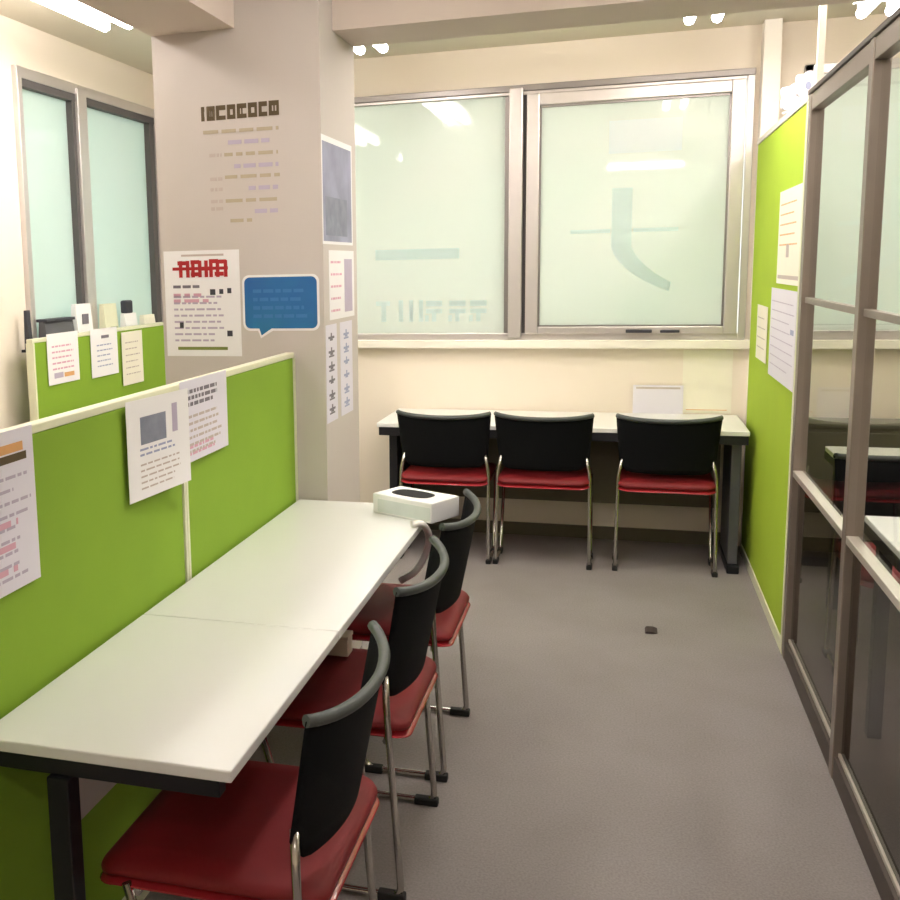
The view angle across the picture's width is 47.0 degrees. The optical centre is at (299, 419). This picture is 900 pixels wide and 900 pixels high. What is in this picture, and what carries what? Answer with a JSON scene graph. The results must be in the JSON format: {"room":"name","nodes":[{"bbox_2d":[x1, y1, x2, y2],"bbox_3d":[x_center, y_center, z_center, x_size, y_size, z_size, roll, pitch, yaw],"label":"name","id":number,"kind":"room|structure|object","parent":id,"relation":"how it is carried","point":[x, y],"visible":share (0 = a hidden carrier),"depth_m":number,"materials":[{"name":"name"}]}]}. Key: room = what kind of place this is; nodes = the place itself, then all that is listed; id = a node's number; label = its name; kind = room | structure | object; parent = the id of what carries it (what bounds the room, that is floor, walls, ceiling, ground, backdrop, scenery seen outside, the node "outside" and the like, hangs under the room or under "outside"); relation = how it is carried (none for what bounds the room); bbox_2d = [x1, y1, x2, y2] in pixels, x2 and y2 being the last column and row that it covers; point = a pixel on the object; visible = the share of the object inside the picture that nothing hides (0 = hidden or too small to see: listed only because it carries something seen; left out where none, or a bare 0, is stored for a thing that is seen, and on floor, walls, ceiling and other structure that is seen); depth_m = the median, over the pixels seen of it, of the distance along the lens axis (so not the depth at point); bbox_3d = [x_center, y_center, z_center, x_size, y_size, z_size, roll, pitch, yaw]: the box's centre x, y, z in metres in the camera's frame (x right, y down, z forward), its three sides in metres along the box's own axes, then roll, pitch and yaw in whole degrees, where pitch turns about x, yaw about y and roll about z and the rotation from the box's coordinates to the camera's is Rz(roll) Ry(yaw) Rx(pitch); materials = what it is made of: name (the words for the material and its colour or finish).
{"room":"study room","nodes":[
{"label":"study room","id":0,"kind":"room"},
{"bbox_2d":[0,15,153,429],"bbox_3d":[-1.943,-0.188,2.811,0.140,2.630,7.390,1,9,17],"label":"wall","id":1,"kind":"structure","parent":0,"point":[23,45],"depth_m":4.63,"materials":[{"name":"beige paint"}]},
{"bbox_2d":[22,310,32,352],"bbox_3d":[-1.236,-0.404,4.627,0.050,0.190,0.050,1,9,17],"label":"bookend","id":2,"kind":"object","parent":1,"relation":"on","point":[27,320],"visible":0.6,"depth_m":4.61,"materials":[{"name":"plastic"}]},
{"bbox_2d":[11,64,162,338],"bbox_3d":[-1.066,-1.064,5.334,0.080,1.280,1.470,1,9,17],"label":"window","id":3,"kind":"structure","parent":1,"relation":"in","point":[87,163],"depth_m":5.15,"materials":[{"name":"glass"}]},
{"bbox_3d":[-1.010,-0.407,5.430,0.160,0.050,1.490,1,9,17],"label":"trim","id":4,"kind":"structure","parent":1,"relation":"attached to","visible":0},
{"bbox_2d":[36,317,74,337],"bbox_3d":[-1.162,-0.417,4.866,0.062,0.142,0.264,1,9,17],"label":"storage box","id":5,"kind":"object","parent":4,"relation":"on","point":[59,324],"visible":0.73,"depth_m":4.81,"materials":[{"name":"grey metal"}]},
{"bbox_2d":[71,303,92,332],"bbox_3d":[-1.090,-0.481,5.088,0.050,0.200,0.150,1,9,17],"label":"card stand","id":6,"kind":"object","parent":4,"relation":"on","point":[82,322],"visible":0.59,"depth_m":5.05,"materials":[{"name":"white paper"}]},
{"bbox_2d":[82,314,88,323],"bbox_3d":[-1.071,-0.505,5.078,0.003,0.050,0.060,1,9,17],"label":"print","id":7,"kind":"object","parent":6,"relation":"attached to","point":[85,317],"depth_m":5.07},
{"bbox_2d":[99,303,118,328],"bbox_3d":[-1.006,-0.517,5.353,0.050,0.190,0.140,1,9,17],"label":"card stand","id":8,"kind":"object","parent":4,"relation":"on","point":[108,317],"visible":0.53,"depth_m":5.31,"materials":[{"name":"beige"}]},
{"bbox_2d":[120,300,137,326],"bbox_3d":[-0.937,-0.556,5.569,0.050,0.200,0.140,1,9,17],"label":"stand","id":9,"kind":"object","parent":4,"relation":"on","point":[128,317],"visible":0.79,"depth_m":5.52,"materials":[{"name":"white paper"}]},
{"bbox_2d":[139,314,155,324],"bbox_3d":[-0.867,-0.545,5.792,0.050,0.110,0.140,1,9,17],"label":"card stand","id":10,"kind":"object","parent":4,"relation":"on","point":[148,318],"visible":0.39,"depth_m":5.75,"materials":[{"name":"beige paper"}]},
{"bbox_2d":[151,0,361,648],"bbox_3d":[-0.135,-0.371,3.764,0.600,2.630,0.455,1,9,17],"label":"wall column","id":11,"kind":"structure","parent":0,"point":[289,52],"depth_m":3.48,"materials":[{"name":"paint"}]},
{"bbox_2d":[163,249,241,355],"bbox_3d":[-0.343,-0.410,3.582,0.285,0.370,0.002,1,9,17],"label":"poster","id":12,"kind":"object","parent":11,"relation":"attached to","point":[202,287],"visible":1,"depth_m":3.58,"materials":[{"name":"white paper"}]},
{"bbox_2d":[173,285,198,287],"bbox_3d":[-0.402,-0.470,3.591,0.101,0.010,0.001,1,9,17],"label":"print","id":13,"kind":"object","parent":12,"relation":"on","point":[174,286],"depth_m":3.59},
{"bbox_2d":[174,293,208,302],"bbox_3d":[-0.385,-0.430,3.592,0.134,0.032,0.001,1,9,17],"label":"print","id":14,"kind":"object","parent":12,"relation":"on","point":[178,297],"depth_m":3.59,"materials":[{"name":"pink"}]},
{"bbox_2d":[174,296,223,340],"bbox_3d":[-0.357,-0.358,3.594,0.188,0.160,0.001,1,9,17],"label":"print","id":15,"kind":"object","parent":12,"relation":"on","point":[196,318],"depth_m":3.59,"materials":[{"name":"grey paper"}]},
{"bbox_2d":[172,259,227,277],"bbox_3d":[-0.351,-0.531,3.565,0.210,0.062,0.001,1,9,17],"label":"print","id":16,"kind":"object","parent":12,"relation":"attached to","point":[181,268],"depth_m":3.56,"materials":[{"name":"red paper"}]},
{"bbox_2d":[181,254,222,256],"bbox_3d":[-0.342,-0.576,3.555,0.160,0.007,0.001,1,9,17],"label":"print","id":17,"kind":"object","parent":12,"relation":"on","point":[182,255],"depth_m":3.56,"materials":[{"name":"brown"}]},
{"bbox_2d":[178,347,227,349],"bbox_3d":[-0.344,-0.254,3.606,0.190,0.011,0.001,1,9,17],"label":"print","id":18,"kind":"object","parent":12,"relation":"attached to","point":[179,348],"depth_m":3.61,"materials":[{"name":"green paper"}]},
{"bbox_2d":[210,289,214,294],"bbox_3d":[-0.306,-0.448,3.564,0.020,0.020,0.001,1,9,17],"label":"print","id":19,"kind":"object","parent":12,"relation":"on","point":[212,291],"depth_m":3.56,"materials":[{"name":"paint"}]},
{"bbox_2d":[227,331,232,335],"bbox_3d":[-0.245,-0.303,3.567,0.020,0.020,0.001,1,9,17],"label":"print","id":20,"kind":"object","parent":12,"relation":"attached to","point":[229,333],"depth_m":3.57,"materials":[{"name":"paper"}]},
{"bbox_2d":[201,100,279,222],"bbox_3d":[-0.201,-0.875,3.464,0.281,0.396,0.001,1,9,17],"label":"wall sign","id":21,"kind":"object","parent":11,"relation":"attached to","point":[210,117],"visible":1,"depth_m":3.45,"materials":[{"name":"brown"}]},
{"bbox_2d":[242,274,319,337],"bbox_3d":[-0.066,-0.390,3.496,0.278,0.218,0.002,1,9,17],"label":"sticker","id":22,"kind":"object","parent":11,"relation":"attached to","point":[282,302],"visible":1,"depth_m":3.49,"materials":[{"name":"blue paper"}]},
{"bbox_2d":[253,289,306,317],"bbox_3d":[-0.069,-0.400,3.495,0.195,0.098,0.001,1,9,17],"label":"print","id":23,"kind":"object","parent":22,"relation":"attached to","point":[267,303],"depth_m":3.49},
{"bbox_2d":[325,323,337,423],"bbox_3d":[0.112,-0.164,3.562,0.001,0.340,0.140,1,9,17],"label":"vertical banner","id":24,"kind":"object","parent":11,"relation":"attached to","point":[331,330],"visible":1,"depth_m":3.56,"materials":[{"name":"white paper"}]},
{"bbox_2d":[328,333,335,414],"bbox_3d":[0.112,-0.163,3.559,0.001,0.284,0.075,1,9,17],"label":"print","id":25,"kind":"object","parent":24,"relation":"attached to","point":[331,336],"depth_m":3.56},
{"bbox_2d":[321,134,352,245],"bbox_3d":[0.133,-0.799,3.578,0.002,0.360,0.400,1,9,17],"label":"poster","id":26,"kind":"object","parent":11,"relation":"attached to","point":[336,157],"visible":1,"depth_m":3.56,"materials":[{"name":"white paper"}]},
{"bbox_2d":[325,196,346,236],"bbox_3d":[0.130,-0.712,3.571,0.001,0.130,0.280,1,9,17],"label":"print","id":27,"kind":"object","parent":26,"relation":"attached to","point":[335,206],"depth_m":3.56},
{"bbox_2d":[329,250,353,319],"bbox_3d":[0.152,-0.489,3.663,0.001,0.240,0.340,1,9,17],"label":"notice","id":28,"kind":"object","parent":11,"relation":"attached to","point":[341,263],"visible":1,"depth_m":3.65,"materials":[{"name":"white paper"}]},
{"bbox_2d":[331,261,341,311],"bbox_3d":[0.129,-0.472,3.590,0.001,0.176,0.145,1,9,17],"label":"print","id":29,"kind":"object","parent":28,"relation":"attached to","point":[336,266],"depth_m":3.59,"materials":[{"name":"red"}]},
{"bbox_2d":[344,259,352,311],"bbox_3d":[0.178,-0.496,3.744,0.001,0.190,0.110,1,9,17],"label":"print","id":30,"kind":"object","parent":28,"relation":"attached to","point":[348,263],"depth_m":3.74,"materials":[{"name":"purple"}]},
{"bbox_2d":[340,320,352,415],"bbox_3d":[0.172,-0.194,3.750,0.001,0.340,0.170,1,9,17],"label":"vertical banner","id":31,"kind":"object","parent":11,"relation":"attached to","point":[346,362],"visible":1,"depth_m":3.75,"materials":[{"name":"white paper"}]},
{"bbox_2d":[343,329,349,406],"bbox_3d":[0.172,-0.192,3.748,0.001,0.284,0.075,1,9,17],"label":"print","id":32,"kind":"object","parent":31,"relation":"attached to","point":[346,332],"depth_m":3.75,"materials":[{"name":"blue"}]},
{"bbox_2d":[0,0,886,74],"bbox_3d":[0.709,-1.462,1.694,5.830,0.100,7.550,1,9,17],"label":"ceiling","id":33,"kind":"structure","parent":0,"point":[132,47],"depth_m":4.98,"materials":[{"name":"white paint"}]},
{"bbox_2d":[33,0,133,31],"bbox_3d":[-0.925,-1.598,3.673,0.180,0.141,1.150,1,9,17],"label":"ceiling light","id":34,"kind":"object","parent":33,"relation":"attached to","point":[67,8],"visible":0.6,"depth_m":3.98,"materials":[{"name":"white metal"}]},
{"bbox_2d":[76,0,233,35],"bbox_3d":[-1.109,-1.115,1.099,0.305,0.330,4.935,1,9,17],"label":"ceiling beam","id":35,"kind":"structure","parent":33,"relation":"attached to","point":[150,17],"depth_m":3.22,"materials":[{"name":"paint"}]},
{"bbox_2d":[354,46,364,54],"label":"ceiling light","id":36,"kind":"object","parent":33,"relation":"attached to","point":[359,50],"depth_m":4.74,"materials":[{"name":"white metal"}]},
{"bbox_2d":[373,44,387,52],"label":"ceiling light","id":37,"kind":"object","parent":33,"relation":"attached to","point":[383,48],"depth_m":4.70,"materials":[{"name":"white metal"}]},
{"bbox_2d":[332,0,873,46],"bbox_3d":[1.993,-1.468,3.001,3.865,0.330,0.285,1,9,17],"label":"ceiling beam","id":38,"kind":"structure","parent":33,"relation":"attached to","point":[359,23],"depth_m":3.37,"materials":[{"name":"paint"}]},
{"bbox_2d":[684,17,695,24],"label":"ceiling light","id":39,"kind":"object","parent":33,"relation":"attached to","point":[691,20],"depth_m":4.28,"materials":[{"name":"white metal"}]},
{"bbox_2d":[711,14,723,22],"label":"ceiling light","id":40,"kind":"object","parent":33,"relation":"attached to","point":[715,18],"depth_m":4.25,"materials":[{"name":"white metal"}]},
{"bbox_2d":[853,0,899,18],"bbox_3d":[2.269,-1.688,3.789,0.180,0.141,1.050,1,9,17],"label":"ceiling light","id":41,"kind":"object","parent":33,"relation":"attached to","point":[864,8],"visible":0.91,"depth_m":4.18,"materials":[{"name":"white metal"}]},
{"bbox_2d":[144,529,899,899],"bbox_3d":[0.770,1.238,2.097,5.830,0.100,7.550,1,9,17],"label":"floor","id":42,"kind":"structure","parent":0,"point":[596,756],"depth_m":3.19,"materials":[{"name":"grey carpet"}]},
{"bbox_2d":[26,322,165,420],"bbox_3d":[-0.982,0.141,5.262,0.038,1.215,1.390,1,9,17],"label":"partition panel","id":43,"kind":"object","parent":42,"relation":"on","point":[45,400],"depth_m":4.98,"materials":[{"name":"green fabric"}]},
{"bbox_2d":[46,331,79,385],"bbox_3d":[-1.107,-0.292,4.762,0.001,0.235,0.280,1,9,17],"label":"notice","id":44,"kind":"object","parent":43,"relation":"attached to","point":[62,348],"visible":1,"depth_m":4.75,"materials":[{"name":"white paper"}]},
{"bbox_2d":[54,372,63,378],"bbox_3d":[-1.120,-0.208,4.726,0.001,0.025,0.080,1,9,17],"label":"print","id":45,"kind":"object","parent":44,"relation":"attached to","point":[57,375],"depth_m":4.73,"materials":[{"name":"purple"}]},
{"bbox_2d":[52,343,73,370],"bbox_3d":[-1.108,-0.296,4.757,0.001,0.112,0.192,1,9,17],"label":"print","id":46,"kind":"object","parent":44,"relation":"attached to","point":[62,353],"depth_m":4.76,"materials":[{"name":"red"}]},
{"bbox_2d":[65,371,74,376],"bbox_3d":[-1.091,-0.220,4.816,0.001,0.020,0.090,1,9,17],"label":"print","id":47,"kind":"object","parent":44,"relation":"attached to","point":[67,373],"depth_m":4.82,"materials":[{"name":"orange paper"}]},
{"bbox_2d":[90,326,118,378],"bbox_3d":[-0.987,-0.344,5.140,0.001,0.240,0.280,1,9,17],"label":"notice","id":48,"kind":"object","parent":43,"relation":"attached to","point":[103,341],"visible":1,"depth_m":5.13,"materials":[{"name":"white paper"}]},
{"bbox_2d":[97,343,112,366],"bbox_3d":[-0.986,-0.330,5.143,0.001,0.110,0.162,1,9,17],"label":"print","id":49,"kind":"object","parent":48,"relation":"attached to","point":[104,350],"depth_m":5.14,"materials":[{"name":"blue"}]},
{"bbox_2d":[121,330,143,385],"bbox_3d":[-0.893,-0.334,5.430,0.001,0.280,0.240,1,9,17],"label":"notice","id":50,"kind":"object","parent":43,"relation":"attached to","point":[131,341],"visible":1,"depth_m":5.42,"materials":[{"name":"beige paper"}]},
{"bbox_2d":[125,340,140,374],"bbox_3d":[-0.892,-0.334,5.432,0.001,0.173,0.164,1,9,17],"label":"print","id":51,"kind":"object","parent":50,"relation":"attached to","point":[132,347],"depth_m":5.43,"materials":[{"name":"grey paper"}]},
{"bbox_2d":[0,352,298,899],"bbox_3d":[-0.343,0.525,2.583,0.038,1.215,2.148,1,9,17],"label":"partition panel","id":52,"kind":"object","parent":42,"relation":"on","point":[106,560],"depth_m":2.25,"materials":[{"name":"green fabric"}]},
{"bbox_2d":[0,424,40,598],"bbox_3d":[-0.554,0.179,1.812,0.001,0.300,0.310,1,9,17],"label":"notice","id":53,"kind":"object","parent":52,"relation":"attached to","point":[19,539],"visible":1,"depth_m":1.90,"materials":[{"name":"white paper"}]},
{"bbox_2d":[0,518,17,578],"bbox_3d":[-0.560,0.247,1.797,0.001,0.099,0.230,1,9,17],"label":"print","id":54,"kind":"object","parent":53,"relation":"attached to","point":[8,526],"depth_m":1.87,"materials":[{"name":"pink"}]},
{"bbox_2d":[0,441,22,455],"bbox_3d":[-0.561,0.067,1.780,0.001,0.017,0.270,1,9,17],"label":"print","id":55,"kind":"object","parent":53,"relation":"on","point":[7,448],"depth_m":1.87,"materials":[{"name":"orange paper"}]},
{"bbox_2d":[0,450,25,465],"bbox_3d":[-0.559,0.085,1.788,0.001,0.015,0.280,1,9,17],"label":"print","id":56,"kind":"object","parent":53,"relation":"on","point":[7,457],"depth_m":1.88,"materials":[{"name":"brown"}]},
{"bbox_2d":[0,470,30,585],"bbox_3d":[-0.553,0.209,1.815,0.001,0.193,0.278,1,9,17],"label":"print","id":57,"kind":"object","parent":53,"relation":"attached to","point":[15,485],"depth_m":1.89,"materials":[{"name":"purple"}]},
{"bbox_2d":[125,388,190,503],"bbox_3d":[-0.335,0.057,2.439,0.001,0.235,0.285,2,9,23],"label":"flyer","id":58,"kind":"object","parent":52,"relation":"attached to","point":[157,427],"visible":1,"depth_m":2.43,"materials":[{"name":"white paper"}]},
{"bbox_2d":[140,411,166,444],"bbox_3d":[-0.347,0.019,2.407,0.001,0.065,0.115,2,9,23],"label":"print","id":59,"kind":"object","parent":58,"relation":"on","point":[153,424],"depth_m":2.41},
{"bbox_2d":[140,440,174,456],"bbox_3d":[-0.339,0.066,2.430,0.001,0.018,0.158,2,9,23],"label":"print","id":60,"kind":"object","parent":58,"relation":"on","point":[148,448],"depth_m":2.43,"materials":[{"name":"blue"}]},
{"bbox_2d":[141,452,180,489],"bbox_3d":[-0.333,0.121,2.450,0.001,0.060,0.183,2,9,23],"label":"print","id":61,"kind":"object","parent":58,"relation":"attached to","point":[159,470],"depth_m":2.44,"materials":[{"name":"brown"}]},
{"bbox_2d":[171,402,177,430],"bbox_3d":[-0.308,-0.008,2.496,0.001,0.070,0.025,2,9,23],"label":"print","id":62,"kind":"object","parent":58,"relation":"attached to","point":[174,405],"depth_m":2.49,"materials":[{"name":"purple"}]},
{"bbox_2d":[179,370,227,461],"bbox_3d":[-0.255,-0.012,2.737,0.001,0.215,0.320,1,9,17],"label":"notice","id":63,"kind":"object","parent":52,"relation":"attached to","point":[207,394],"visible":0.94,"depth_m":2.75,"materials":[{"name":"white paper"}]},
{"bbox_2d":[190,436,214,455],"bbox_3d":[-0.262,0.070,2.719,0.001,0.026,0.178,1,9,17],"label":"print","id":64,"kind":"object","parent":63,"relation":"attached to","point":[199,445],"depth_m":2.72,"materials":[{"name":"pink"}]},
{"bbox_2d":[188,382,216,406],"bbox_3d":[-0.261,-0.069,2.713,0.001,0.043,0.208,1,9,17],"label":"print","id":65,"kind":"object","parent":63,"relation":"on","point":[200,394],"depth_m":2.71},
{"bbox_2d":[189,407,221,453],"bbox_3d":[-0.255,0.024,2.738,0.001,0.099,0.232,1,9,17],"label":"print","id":66,"kind":"object","parent":63,"relation":"on","point":[205,423],"depth_m":2.74,"materials":[{"name":"brown"}]},
{"bbox_2d":[0,614,337,899],"bbox_3d":[-0.234,0.859,2.075,0.480,0.700,0.659,1,9,17],"label":"desk","id":67,"kind":"object","parent":42,"relation":"on","point":[175,704],"visible":1,"depth_m":1.87,"materials":[{"name":"white laminate"}]},
{"bbox_2d":[100,620,389,899],"bbox_3d":[-0.077,0.828,1.989,0.499,0.779,0.482,1,9,17],"label":"chair","id":68,"kind":"object","parent":42,"relation":"on","point":[275,831],"visible":0.94,"depth_m":1.84,"materials":[{"name":"red fabric"}]},
{"bbox_2d":[144,499,421,639],"bbox_3d":[0.050,0.720,2.968,0.480,0.700,1.230,1,9,17],"label":"desk","id":69,"kind":"object","parent":42,"relation":"on","point":[315,565],"visible":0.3,"depth_m":2.72,"materials":[{"name":"white laminate"}]},
{"bbox_2d":[398,520,431,583],"bbox_3d":[0.373,0.416,3.212,0.093,0.232,0.127,-4,9,-17],"label":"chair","id":70,"kind":"object","parent":69,"relation":"hanging from","point":[417,523],"visible":0.96,"depth_m":3.23,"materials":[{"name":"grey plastic"}]},
{"bbox_2d":[373,486,458,523],"bbox_3d":[0.376,0.273,3.307,0.145,0.067,0.244,-10,12,-44],"label":"tissue box","id":71,"kind":"object","parent":69,"relation":"on","point":[430,507],"visible":1,"depth_m":3.25,"materials":[{"name":"white cardboard"}]},
{"bbox_2d":[378,499,429,521],"bbox_3d":[0.330,0.287,3.253,0.002,0.042,0.215,-10,12,-44],"label":"print","id":72,"kind":"object","parent":71,"relation":"attached to","point":[412,509],"depth_m":3.24},
{"bbox_2d":[261,535,448,899],"bbox_3d":[0.131,0.727,2.639,0.499,0.779,0.482,1,9,17],"label":"chair","id":73,"kind":"object","parent":42,"relation":"on","point":[410,678],"visible":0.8,"depth_m":2.46,"materials":[{"name":"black fabric"}]},
{"bbox_2d":[328,630,352,656],"bbox_3d":[0.108,0.609,2.777,0.064,0.058,0.054,1,9,17],"label":"box","id":74,"kind":"object","parent":73,"relation":"on","point":[343,647],"visible":0.48,"depth_m":2.75,"materials":[{"name":"brown cardboard"}]},
{"bbox_2d":[347,488,480,781],"bbox_3d":[0.314,0.638,3.204,0.499,0.779,0.482,1,9,17],"label":"chair","id":75,"kind":"object","parent":42,"relation":"on","point":[452,607],"visible":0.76,"depth_m":3.02,"materials":[{"name":"black fabric"}]},
{"bbox_2d":[396,410,495,563],"bbox_3d":[0.780,0.311,5.327,0.482,0.779,0.499,1,9,17],"label":"chair","id":76,"kind":"object","parent":42,"relation":"on","point":[451,450],"visible":0.79,"depth_m":5.11,"materials":[{"name":"black fabric"}]},
{"bbox_2d":[493,411,593,569],"bbox_3d":[1.250,0.321,5.189,0.482,0.779,0.499,1,9,17],"label":"chair","id":77,"kind":"object","parent":42,"relation":"on","point":[534,452],"visible":1,"depth_m":4.98,"materials":[{"name":"black fabric"}]},
{"bbox_2d":[377,408,749,573],"bbox_3d":[1.338,0.340,5.317,1.782,0.700,0.555,1,9,17],"label":"desk","id":78,"kind":"object","parent":42,"relation":"on","point":[604,461],"visible":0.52,"depth_m":5.36,"materials":[{"name":"white laminate"}]},
{"bbox_2d":[633,385,683,413],"bbox_3d":[1.886,-0.109,5.362,0.250,0.150,0.001,1,9,17],"label":"notice","id":79,"kind":"object","parent":78,"relation":"on","point":[661,399],"visible":1,"depth_m":5.36,"materials":[{"name":"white paper"}]},
{"bbox_2d":[636,387,679,388],"bbox_3d":[1.885,-0.168,5.353,0.220,0.010,0.001,1,9,17],"label":"print","id":80,"kind":"object","parent":79,"relation":"attached to","point":[636,387],"depth_m":5.35,"materials":[{"name":"brown"}]},
{"bbox_2d":[645,626,657,633],"bbox_3d":[1.436,0.859,4.160,0.048,0.010,0.070,1,9,17],"label":"scrap","id":81,"kind":"object","parent":42,"relation":"on","point":[648,629],"visible":1,"depth_m":4.15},
{"bbox_2d":[612,413,723,577],"bbox_3d":[1.805,0.332,5.030,0.482,0.779,0.499,1,9,17],"label":"chair","id":82,"kind":"object","parent":42,"relation":"on","point":[666,456],"visible":1,"depth_m":4.82,"materials":[{"name":"black fabric"}]},
{"bbox_2d":[740,18,782,541],"bbox_3d":[2.313,-0.627,5.108,0.078,2.630,0.100,1,9,17],"label":"wall pier","id":83,"kind":"object","parent":42,"relation":"on","point":[771,47],"visible":0.36,"depth_m":4.92,"materials":[{"name":"paint"}]},
{"bbox_2d":[740,95,808,653],"bbox_3d":[2.054,-0.235,4.418,0.042,2.070,1.460,1,9,17],"label":"wall","id":84,"kind":"structure","parent":42,"relation":"on","point":[781,165],"depth_m":4.38,"materials":[{"name":"fabric"}]},
{"bbox_2d":[755,304,767,363],"bbox_3d":[2.113,-0.398,4.655,0.001,0.250,0.360,1,9,17],"label":"notice","id":85,"kind":"object","parent":84,"relation":"attached to","point":[762,312],"visible":1,"depth_m":4.64,"materials":[{"name":"beige paper"}]},
{"bbox_2d":[768,287,797,391],"bbox_3d":[1.921,-0.335,4.058,0.001,0.370,0.680,1,9,17],"label":"poster","id":86,"kind":"object","parent":84,"relation":"attached to","point":[783,314],"visible":1,"depth_m":4.02,"materials":[{"name":"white paper"}]},
{"bbox_2d":[770,300,792,372],"bbox_3d":[1.921,-0.335,4.059,0.001,0.266,0.598,1,9,17],"label":"print","id":87,"kind":"object","parent":86,"relation":"attached to","point":[781,328],"depth_m":4.04,"materials":[{"name":"grey paper"}]},
{"bbox_2d":[776,183,802,285],"bbox_3d":[1.899,-0.713,3.953,0.001,0.370,0.560,1,9,17],"label":"poster","id":88,"kind":"object","parent":84,"relation":"attached to","point":[790,199],"visible":1,"depth_m":3.93,"materials":[{"name":"beige paper"}]},
{"bbox_2d":[786,244,788,256],"bbox_3d":[1.905,-0.661,3.975,0.001,0.050,0.070,1,9,17],"label":"print","id":89,"kind":"object","parent":88,"relation":"attached to","point":[787,245],"depth_m":3.97,"materials":[{"name":"brown"}]},
{"bbox_2d":[777,275,797,280],"bbox_3d":[1.900,-0.556,3.966,0.001,0.015,0.520,1,9,17],"label":"print","id":90,"kind":"object","parent":88,"relation":"attached to","point":[779,277],"depth_m":3.95,"materials":[{"name":"grey paper"}]},
{"bbox_2d":[779,199,796,245],"bbox_3d":[1.903,-0.765,3.960,0.001,0.166,0.449,1,9,17],"label":"print","id":91,"kind":"object","parent":88,"relation":"attached to","point":[788,207],"depth_m":3.97,"materials":[{"name":"orange"}]},
{"bbox_2d":[780,83,800,113],"bbox_3d":[1.975,-1.287,4.075,0.115,0.118,0.040,-4,9,-17],"label":"ornament","id":92,"kind":"object","parent":84,"relation":"on","point":[788,97],"visible":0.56,"depth_m":4.06,"materials":[{"name":"white"}]},
{"bbox_2d":[795,71,815,100],"bbox_3d":[1.870,-1.231,3.745,0.104,0.107,0.040,-4,9,-17],"label":"ornament","id":93,"kind":"object","parent":84,"relation":"on","point":[805,82],"visible":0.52,"depth_m":3.73,"materials":[{"name":"white"}]},
{"bbox_2d":[782,7,899,899],"bbox_3d":[1.406,0.081,2.372,0.053,2.078,2.870,1,9,17],"label":"glass wall","id":94,"kind":"structure","parent":42,"relation":"on","point":[872,58],"depth_m":2.86,"materials":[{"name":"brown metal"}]},
{"bbox_2d":[815,5,826,83],"bbox_3d":[1.804,-1.427,3.506,0.022,0.552,0.022,1,9,17],"label":"post","id":95,"kind":"object","parent":94,"relation":"on","point":[822,20],"visible":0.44,"depth_m":3.52,"materials":[{"name":"paint"}]},
{"bbox_2d":[801,417,899,566],"bbox_3d":[3.379,0.374,4.742,1.990,0.710,0.245,1,9,17],"label":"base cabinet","id":96,"kind":"object","parent":42,"relation":"on","point":[822,431],"visible":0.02,"depth_m":4.89,"materials":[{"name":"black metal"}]},
{"bbox_2d":[822,453,899,674],"bbox_3d":[2.164,0.538,3.593,0.482,0.779,0.499,1,9,17],"label":"chair","id":97,"kind":"object","parent":42,"relation":"on","point":[883,472],"visible":0.58,"depth_m":3.77,"materials":[{"name":"black fabric"}]},
{"bbox_2d":[824,446,899,642],"bbox_3d":[2.776,0.508,3.971,1.262,0.700,0.502,1,9,17],"label":"desk","id":98,"kind":"object","parent":42,"relation":"on","point":[829,450],"visible":0.3,"depth_m":4.30,"materials":[{"name":"white laminate"}]},
{"bbox_2d":[864,516,899,738],"bbox_3d":[2.184,0.724,2.612,1.167,0.700,0.922,1,9,17],"label":"desk","id":99,"kind":"object","parent":42,"relation":"on","point":[883,531],"visible":0.96,"depth_m":3.14,"materials":[{"name":"white laminate"}]},
{"bbox_2d":[354,14,899,545],"bbox_3d":[1.847,-0.656,5.378,5.530,2.630,0.140,1,9,17],"label":"wall","id":100,"kind":"structure","parent":0,"point":[389,379],"depth_m":5.42,"materials":[{"name":"beige paint"}]},
{"bbox_2d":[358,339,749,348],"bbox_3d":[0.827,-0.424,5.654,3.070,0.045,0.100,1,9,17],"label":"trim","id":101,"kind":"structure","parent":100,"relation":"attached to","point":[477,344],"depth_m":5.43,"materials":[{"name":"paint"}]},
{"bbox_2d":[354,67,755,339],"bbox_3d":[0.806,-1.108,5.568,3.050,1.334,0.117,1,9,17],"label":"window","id":102,"kind":"structure","parent":100,"relation":"in","point":[609,208],"depth_m":5.37,"materials":[{"name":"glass"}]},
{"bbox_2d":[426,518,719,545],"bbox_3d":[1.286,0.607,5.674,2.080,0.070,0.012,1,9,17],"label":"baseboard","id":103,"kind":"structure","parent":100,"relation":"attached to","point":[509,527],"depth_m":5.56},
{"bbox_2d":[682,350,732,413],"bbox_3d":[2.117,-0.199,5.288,0.240,0.330,0.001,1,9,17],"label":"notice","id":104,"kind":"object","parent":100,"relation":"attached to","point":[707,374],"visible":1,"depth_m":5.29,"materials":[{"name":"beige paper"}]},
{"bbox_2d":[805,58,899,339],"bbox_3d":[3.369,-1.045,4.770,1.880,1.330,0.100,1,9,17],"label":"window","id":105,"kind":"structure","parent":100,"relation":"in","point":[844,118],"depth_m":4.97,"materials":[{"name":"glass"}]},
{"bbox_2d":[812,339,899,348],"bbox_3d":[3.345,-0.363,4.863,2.050,0.045,0.100,1,9,17],"label":"trim","id":106,"kind":"structure","parent":100,"relation":"attached to","point":[885,343],"depth_m":5.01,"materials":[{"name":"paint"}]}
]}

